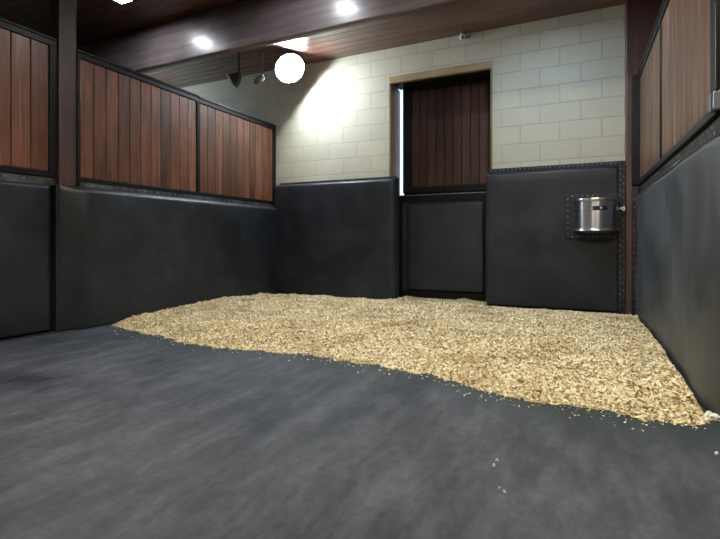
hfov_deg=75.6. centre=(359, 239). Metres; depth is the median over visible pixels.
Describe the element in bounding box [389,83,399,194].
trim
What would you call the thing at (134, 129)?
panel
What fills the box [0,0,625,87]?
ceiling
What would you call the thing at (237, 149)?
panel
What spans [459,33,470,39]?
security camera
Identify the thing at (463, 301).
wood shavings
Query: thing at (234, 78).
spotlight
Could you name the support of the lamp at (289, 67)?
hanging from the ceiling
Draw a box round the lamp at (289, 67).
[274,53,304,82]
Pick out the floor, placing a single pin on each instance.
(106, 432)
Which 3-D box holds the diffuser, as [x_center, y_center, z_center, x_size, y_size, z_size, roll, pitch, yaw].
[-2.382,-2.409,4.614,0.152,0.011,0.152,0,0,25]
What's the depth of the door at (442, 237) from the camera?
5.82 m
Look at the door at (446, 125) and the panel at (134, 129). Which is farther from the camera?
the door at (446, 125)
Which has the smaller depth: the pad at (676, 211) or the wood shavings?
the pad at (676, 211)
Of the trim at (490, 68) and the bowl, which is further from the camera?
the trim at (490, 68)
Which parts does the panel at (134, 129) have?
rail, rail, rail, rail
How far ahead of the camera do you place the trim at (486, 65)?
5.57 m
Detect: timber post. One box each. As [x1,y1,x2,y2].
[50,0,75,185]
[625,0,662,314]
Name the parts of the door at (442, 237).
rail, rail, rail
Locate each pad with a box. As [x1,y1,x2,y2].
[0,172,52,338]
[50,182,277,331]
[274,176,398,298]
[486,161,625,313]
[632,117,719,415]
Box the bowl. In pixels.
[575,201,618,228]
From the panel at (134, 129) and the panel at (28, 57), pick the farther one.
the panel at (134, 129)
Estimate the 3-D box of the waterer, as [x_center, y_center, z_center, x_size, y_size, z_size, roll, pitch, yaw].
[2.403,-0.247,4.663,0.471,0.346,0.205,0,0,25]
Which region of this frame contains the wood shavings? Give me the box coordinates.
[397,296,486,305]
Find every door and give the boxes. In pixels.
[399,192,485,300]
[403,76,489,194]
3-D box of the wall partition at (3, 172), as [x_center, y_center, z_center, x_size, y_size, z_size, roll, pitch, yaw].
[-3.020,0.119,2.918,0.090,1.262,2.110,0,0,25]
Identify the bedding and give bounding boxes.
[112,293,709,430]
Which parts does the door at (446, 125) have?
rail, rail, rail, rail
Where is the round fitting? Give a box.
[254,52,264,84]
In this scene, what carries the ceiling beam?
attached to the ceiling
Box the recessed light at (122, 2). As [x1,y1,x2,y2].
[113,0,134,4]
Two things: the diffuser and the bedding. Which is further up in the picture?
the diffuser
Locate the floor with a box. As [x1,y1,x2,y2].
[0,293,719,538]
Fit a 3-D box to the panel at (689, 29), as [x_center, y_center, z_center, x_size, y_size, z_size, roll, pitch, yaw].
[1.850,-1.085,2.626,0.088,1.099,1.538,0,0,25]
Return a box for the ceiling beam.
[76,0,474,72]
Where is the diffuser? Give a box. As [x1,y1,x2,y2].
[116,0,130,2]
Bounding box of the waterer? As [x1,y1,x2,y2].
[574,197,624,232]
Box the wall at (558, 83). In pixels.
[181,4,624,184]
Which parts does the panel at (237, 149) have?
rail, rail, rail, rail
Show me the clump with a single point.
(708, 415)
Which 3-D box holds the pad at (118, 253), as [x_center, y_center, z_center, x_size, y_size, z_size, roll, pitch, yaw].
[-1.832,0.128,5.114,0.199,1.245,2.966,0,0,25]
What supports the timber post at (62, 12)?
on the floor
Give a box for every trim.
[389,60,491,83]
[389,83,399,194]
[490,68,491,168]
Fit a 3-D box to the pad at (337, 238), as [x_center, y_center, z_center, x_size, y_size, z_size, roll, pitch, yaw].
[-0.367,-0.030,6.131,1.825,1.540,0.135,0,0,25]
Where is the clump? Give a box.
[703,411,719,420]
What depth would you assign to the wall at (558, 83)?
5.31 m
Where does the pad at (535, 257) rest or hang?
attached to the wall at (558, 83)
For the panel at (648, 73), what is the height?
1.099 m
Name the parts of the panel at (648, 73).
rail, rail, board panel, rail, rail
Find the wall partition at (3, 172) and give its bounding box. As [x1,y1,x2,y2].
[0,172,54,339]
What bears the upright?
attached to the timber post at (640, 15)
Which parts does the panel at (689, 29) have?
rail, rail, rail, rail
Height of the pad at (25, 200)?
1.248 m
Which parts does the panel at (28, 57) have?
rail, rail, rail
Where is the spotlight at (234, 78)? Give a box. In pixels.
[226,52,241,87]
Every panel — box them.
[0,17,56,177]
[76,49,198,195]
[198,96,275,204]
[637,13,663,184]
[659,0,719,164]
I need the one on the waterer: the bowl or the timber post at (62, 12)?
the bowl
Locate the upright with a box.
[632,74,637,184]
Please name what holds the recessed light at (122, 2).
in the ceiling

